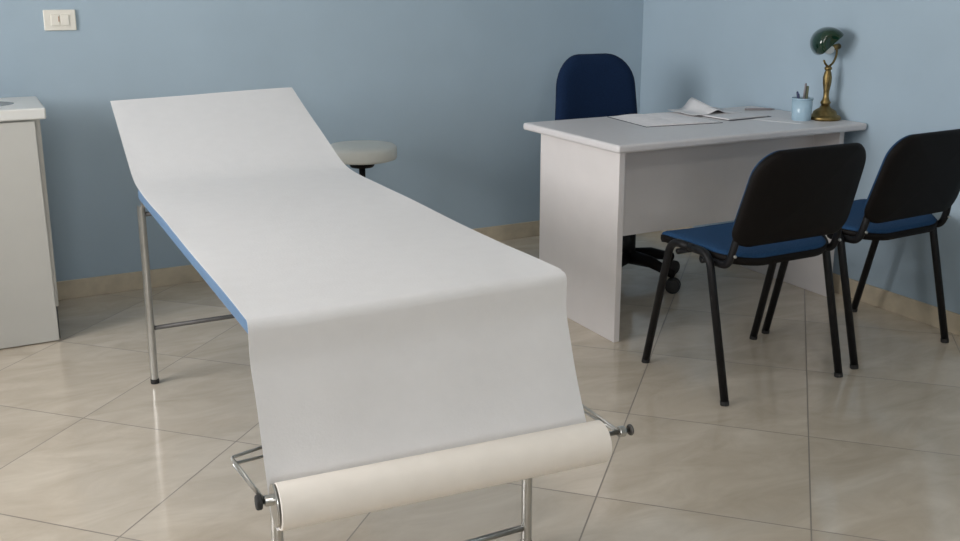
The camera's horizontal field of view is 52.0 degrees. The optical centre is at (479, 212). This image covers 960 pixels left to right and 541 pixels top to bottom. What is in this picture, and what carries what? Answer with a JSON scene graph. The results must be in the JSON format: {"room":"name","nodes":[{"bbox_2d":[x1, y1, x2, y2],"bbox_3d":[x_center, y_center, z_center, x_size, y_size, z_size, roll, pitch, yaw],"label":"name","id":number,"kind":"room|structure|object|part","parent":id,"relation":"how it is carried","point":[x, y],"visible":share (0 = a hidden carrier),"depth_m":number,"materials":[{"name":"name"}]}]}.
{"room":"examination room","nodes":[
{"label":"examination room","id":0,"kind":"room"},
{"bbox_2d":[0,0,643,281],"bbox_3d":[-1.573,-1.010,4.013,5.455,2.750,0.120,-7,15,-27],"label":"wall","id":1,"kind":"structure","parent":0,"point":[454,85],"depth_m":4.50,"materials":[{"name":"blue paint"}]},
{"bbox_2d":[43,9,76,30],"bbox_3d":[-1.679,-0.768,3.935,0.120,0.082,0.014,-7,15,-27],"label":"light switch","id":2,"kind":"object","parent":1,"relation":"attached to","point":[54,20],"visible":1,"depth_m":3.93,"materials":[{"name":"beige plastic"}]},
{"bbox_2d":[57,220,539,299],"bbox_3d":[-1.543,0.303,4.260,5.455,0.080,0.010,-7,15,-27],"label":"baseboard","id":3,"kind":"structure","parent":1,"relation":"attached to","point":[91,286],"depth_m":4.31,"materials":[{"name":"beige tile"}]},
{"bbox_2d":[0,231,959,540],"bbox_3d":[0.065,1.087,1.294,5.695,0.100,7.175,-7,15,-27],"label":"floor","id":4,"kind":"structure","parent":0,"point":[91,449],"depth_m":2.91,"materials":[{"name":"beige tile"}]},
{"bbox_2d":[0,96,59,348],"bbox_3d":[-1.962,0.052,3.592,0.742,0.872,0.422,-7,15,-27],"label":"base cabinet","id":5,"kind":"object","parent":4,"relation":"on","point":[29,302],"visible":1,"depth_m":3.55,"materials":[{"name":"beige paint"}]},
{"bbox_2d":[0,96,45,121],"bbox_3d":[-1.962,-0.346,3.499,0.742,0.055,0.422,-7,15,-27],"label":"countertop","id":6,"kind":"structure","parent":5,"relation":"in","point":[12,109],"depth_m":3.48,"materials":[{"name":"white laminate"}]},
{"bbox_2d":[330,140,396,177],"bbox_3d":[-0.528,-0.004,4.411,0.462,0.610,0.444,-7,15,-27],"label":"round stool","id":7,"kind":"object","parent":4,"relation":"on","point":[361,155],"visible":0.36,"depth_m":4.23,"materials":[{"name":"white leather"}]},
{"bbox_3d":[-0.520,-0.216,4.342,0.124,0.034,0.124,-7,15,-27],"label":"seat plate","id":8,"kind":"part","parent":7,"relation":"part of","materials":[{"name":"black plastic"}]},
{"bbox_3d":[-0.520,-0.265,4.330,0.310,0.065,0.310,-7,15,-27],"label":"seat","id":9,"kind":"part","parent":7,"relation":"part of","materials":[{"name":"white leather"}]},
{"bbox_2d":[137,190,633,540],"bbox_3d":[-0.536,0.217,2.879,0.834,0.874,2.202,-7,15,-26],"label":"examination table","id":10,"kind":"object","parent":4,"relation":"on","point":[271,500],"visible":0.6,"depth_m":2.31,"materials":[{"name":"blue metal"}]},
{"bbox_3d":[-1.086,0.269,3.220,0.025,0.595,0.025,-7,15,-26],"label":"leg","id":11,"kind":"part","parent":10,"relation":"part of","materials":[{"name":"metal"}]},
{"bbox_3d":[-0.458,0.052,2.665,0.688,0.042,1.432,-7,15,-26],"label":"mattress","id":12,"kind":"part","parent":10,"relation":"part of","materials":[{"name":"leather"}]},
{"bbox_3d":[-0.440,0.491,1.903,0.069,0.069,0.151,0,13,-2],"label":"roll arm","id":13,"kind":"part","parent":10,"relation":"part of","materials":[{"name":"metal"}]},
{"bbox_3d":[-0.412,0.540,1.833,0.012,0.029,0.029,-5,14,-22],"label":"knob","id":14,"kind":"part","parent":10,"relation":"part of","materials":[{"name":"black plastic"}]},
{"bbox_3d":[-0.418,0.552,2.003,0.025,0.595,0.025,-7,15,-26],"label":"leg","id":15,"kind":"part","parent":10,"relation":"part of","materials":[{"name":"metal"}]},
{"bbox_2d":[110,87,611,530],"bbox_3d":[-0.534,0.062,2.826,0.740,0.605,2.231,-7,15,-27],"label":"paper","id":16,"kind":"object","parent":10,"relation":"on","point":[401,352],"visible":0.98,"depth_m":2.10,"materials":[{"name":"paper"}]},
{"bbox_3d":[-0.043,0.506,1.984,0.800,0.013,0.011,-5,14,-22],"label":"roll rod","id":17,"kind":"part","parent":10,"relation":"part of","materials":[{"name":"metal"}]},
{"bbox_3d":[0.110,0.491,2.265,0.025,0.595,0.025,-7,15,-26],"label":"leg","id":18,"kind":"part","parent":10,"relation":"part of","materials":[{"name":"metal"}]},
{"bbox_3d":[0.211,0.432,2.191,0.229,0.061,0.029,9,16,33],"label":"roll arm","id":19,"kind":"part","parent":10,"relation":"part of","materials":[{"name":"metal"}]},
{"bbox_3d":[0.326,0.472,2.135,0.007,0.025,0.025,-5,14,-22],"label":"knob","id":20,"kind":"part","parent":10,"relation":"part of","materials":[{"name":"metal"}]},
{"bbox_2d":[555,53,680,293],"bbox_3d":[0.647,-0.190,4.383,0.534,0.985,0.680,-6,14,-22],"label":"office chair","id":21,"kind":"object","parent":4,"relation":"on","point":[602,84],"visible":0.38,"depth_m":4.47,"materials":[{"name":"blue fabric"}]},
{"bbox_3d":[0.533,-0.474,4.535,0.440,0.500,0.111,-6,14,-22],"label":"backrest","id":22,"kind":"part","parent":21,"relation":"part of","materials":[{"name":"blue fabric"}]},
{"bbox_3d":[0.596,0.230,4.287,0.061,0.085,0.245,7,15,27],"label":"leg","id":23,"kind":"part","parent":21,"relation":"part of","materials":[{"name":"black plastic"}]},
{"bbox_3d":[0.749,0.225,4.309,0.061,0.085,0.245,-12,18,-43],"label":"leg","id":24,"kind":"part","parent":21,"relation":"part of","materials":[{"name":"black plastic"}]},
{"bbox_3d":[0.777,0.191,4.451,0.246,0.085,0.061,-6,14,-22],"label":"leg","id":25,"kind":"part","parent":21,"relation":"part of","materials":[{"name":"black plastic"}]},
{"bbox_2d":[523,106,866,341],"bbox_3d":[0.877,-0.002,4.102,1.235,0.746,0.670,-7,15,-27],"label":"desk","id":26,"kind":"object","parent":4,"relation":"on","point":[604,180],"visible":0.77,"depth_m":3.84,"materials":[{"name":"white laminate"}]},
{"bbox_3d":[0.382,0.080,3.816,0.026,0.716,0.542,-7,15,-27],"label":"panel","id":27,"kind":"part","parent":26,"relation":"part of","materials":[{"name":"white laminate"}]},
{"bbox_2d":[609,113,722,126],"bbox_3d":[0.765,-0.388,4.098,0.356,0.008,0.326,-5,14,-20],"label":"paper sheet","id":28,"kind":"object","parent":26,"relation":"on","point":[651,119],"visible":1,"depth_m":4.06,"materials":[{"name":"white paper"}]},
{"bbox_3d":[0.916,-0.131,3.947,1.103,0.364,0.018,-7,15,-27],"label":"modesty panel","id":29,"kind":"part","parent":26,"relation":"part of","materials":[{"name":"white laminate"}]},
{"bbox_2d":[696,109,770,120],"bbox_3d":[1.057,-0.424,4.253,0.243,0.008,0.305,-8,15,-30],"label":"document folder","id":30,"kind":"object","parent":26,"relation":"on","point":[716,114],"visible":0.77,"depth_m":4.17,"materials":[{"name":"white paper"}]},
{"bbox_2d":[669,97,741,114],"bbox_3d":[0.980,-0.466,4.297,0.250,0.052,0.200,-5,14,-21],"label":"sheet","id":31,"kind":"object","parent":30,"relation":"on","point":[693,106],"visible":1,"depth_m":4.29,"materials":[{"name":"white paper"}]},
{"bbox_2d":[745,108,773,109],"bbox_3d":[1.253,-0.462,4.409,0.135,0.010,0.010,0,13,-2],"label":"ballpoint pen","id":32,"kind":"object","parent":26,"relation":"on","point":[745,108],"visible":1,"depth_m":4.40,"materials":[{"name":"grey plastic"}]},
{"bbox_2d":[755,116,814,123],"bbox_3d":[1.268,-0.386,4.105,0.210,0.001,0.150,12,17,41],"label":"paper note","id":33,"kind":"object","parent":26,"relation":"on","point":[772,118],"visible":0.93,"depth_m":4.10,"materials":[{"name":"white paper"}]},
{"bbox_3d":[1.362,-0.043,4.344,0.026,0.716,0.532,-7,15,-27],"label":"panel","id":34,"kind":"part","parent":26,"relation":"part of","materials":[{"name":"white laminate"}]},
{"bbox_2d":[791,97,813,120],"bbox_3d":[1.333,-0.428,4.078,0.087,0.094,0.087,-7,15,-27],"label":"pen cup","id":35,"kind":"object","parent":26,"relation":"on","point":[801,108],"visible":1,"depth_m":4.05,"materials":[{"name":"blue ceramic"}]},
{"bbox_2d":[803,83,806,98],"bbox_3d":[1.339,-0.461,4.078,0.028,0.145,0.008,-12,18,-42],"label":"pencil","id":36,"kind":"object","parent":35,"relation":"in","point":[805,86],"visible":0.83,"depth_m":4.07,"materials":[{"name":"grey plastic"}]},
{"bbox_2d":[805,86,808,98],"bbox_3d":[1.352,-0.457,4.082,0.012,0.134,0.030,7,15,28],"label":"marker pen","id":37,"kind":"object","parent":35,"relation":"in","point":[807,87],"visible":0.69,"depth_m":4.07,"materials":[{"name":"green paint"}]},
{"bbox_2d":[810,27,843,120],"bbox_3d":[1.432,-0.573,4.067,0.144,0.382,0.143,0,13,1],"label":"desk lamp","id":38,"kind":"object","parent":26,"relation":"on","point":[823,40],"visible":0.97,"depth_m":4.05,"materials":[{"name":"gold metal"}]},
{"bbox_3d":[1.439,-0.526,4.083,0.042,0.164,0.042,-9,16,-35],"label":"stem","id":39,"kind":"part","parent":38,"relation":"part of","materials":[{"name":"gold metal"}]},
{"bbox_3d":[1.418,-0.702,4.033,0.116,0.115,0.135,0,13,1],"label":"lamp shade","id":40,"kind":"part","parent":38,"relation":"part of","materials":[{"name":"green glass"}]},
{"bbox_2d":[825,43,840,53],"bbox_3d":[1.449,-0.673,4.056,0.099,0.042,0.039,-7,15,-27],"label":"socket","id":41,"kind":"object","parent":38,"relation":"attached to","point":[836,46],"depth_m":4.05,"materials":[{"name":"gold metal"}]},
{"bbox_2d":[642,143,865,405],"bbox_3d":[0.916,0.151,3.285,0.529,0.823,0.524,-7,15,-27],"label":"chair","id":42,"kind":"object","parent":4,"relation":"on","point":[792,199],"visible":1,"depth_m":3.09,"materials":[{"name":"black plastic"}]},
{"bbox_3d":[0.629,0.309,3.333,0.026,0.476,0.218,-7,15,-27],"label":"leg","id":43,"kind":"part","parent":42,"relation":"part of","materials":[{"name":"black metal"}]},
{"bbox_3d":[0.900,0.114,3.308,0.500,0.020,0.140,-7,15,-27],"label":"seat frame","id":44,"kind":"part","parent":42,"relation":"part of","materials":[{"name":"black metal"}]},
{"bbox_3d":[0.730,0.353,3.145,0.026,0.476,0.218,-7,15,-27],"label":"leg","id":45,"kind":"part","parent":42,"relation":"part of","materials":[{"name":"black metal"}]},
{"bbox_3d":[0.892,0.088,3.318,0.451,0.036,0.415,-7,15,-27],"label":"seat","id":46,"kind":"part","parent":42,"relation":"part of","materials":[{"name":"blue fabric"}]},
{"bbox_3d":[1.071,0.256,3.559,0.026,0.476,0.218,-7,15,-27],"label":"leg","id":47,"kind":"part","parent":42,"relation":"part of","materials":[{"name":"black metal"}]},
{"bbox_3d":[1.004,-0.061,3.064,0.477,0.306,0.112,-7,15,-27],"label":"backrest","id":48,"kind":"part","parent":42,"relation":"part of","materials":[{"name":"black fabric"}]},
{"bbox_3d":[1.172,0.300,3.371,0.026,0.476,0.218,-7,15,-27],"label":"leg","id":49,"kind":"part","parent":42,"relation":"part of","materials":[{"name":"black metal"}]},
{"bbox_2d":[761,129,959,368],"bbox_3d":[1.426,0.080,3.590,0.529,0.823,0.524,-8,15,-30],"label":"chair","id":50,"kind":"object","parent":4,"relation":"on","point":[918,177],"visible":0.84,"depth_m":3.38,"materials":[{"name":"black plastic"}]},
{"bbox_3d":[1.138,0.241,3.623,0.026,0.476,0.218,-8,15,-30],"label":"leg","id":51,"kind":"part","parent":50,"relation":"part of","materials":[{"name":"black metal"}]},
{"bbox_3d":[1.249,0.284,3.440,0.026,0.476,0.218,-8,15,-30],"label":"leg","id":52,"kind":"part","parent":50,"relation":"part of","materials":[{"name":"black metal"}]},
{"bbox_3d":[1.569,0.184,3.870,0.026,0.476,0.218,-8,15,-30],"label":"leg","id":53,"kind":"part","parent":50,"relation":"part of","materials":[{"name":"black metal"}]},
{"bbox_3d":[1.400,0.017,3.621,0.451,0.036,0.415,-8,15,-30],"label":"seat","id":54,"kind":"part","parent":50,"relation":"part of","materials":[{"name":"blue fabric"}]},
{"bbox_3d":[1.522,-0.133,3.373,0.477,0.306,0.112,-8,15,-30],"label":"backrest","id":55,"kind":"part","parent":50,"relation":"part of","materials":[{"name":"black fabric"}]},
{"bbox_3d":[1.679,0.226,3.688,0.026,0.476,0.218,-8,15,-30],"label":"leg","id":56,"kind":"part","parent":50,"relation":"part of","materials":[{"name":"black metal"}]},
{"bbox_2d":[640,0,959,313],"bbox_3d":[2.506,-0.607,2.282,0.120,2.750,7.055,-7,15,-27],"label":"wall","id":57,"kind":"structure","parent":0,"point":[895,71],"depth_m":4.09,"materials":[{"name":"blue paint"}]},
{"bbox_2d":[662,226,959,335],"bbox_3d":[2.478,0.713,2.500,0.010,0.080,6.925,-7,15,-27],"label":"baseboard","id":58,"kind":"structure","parent":57,"relation":"attached to","point":[908,307],"depth_m":3.95,"materials":[{"name":"beige tile"}]}
]}

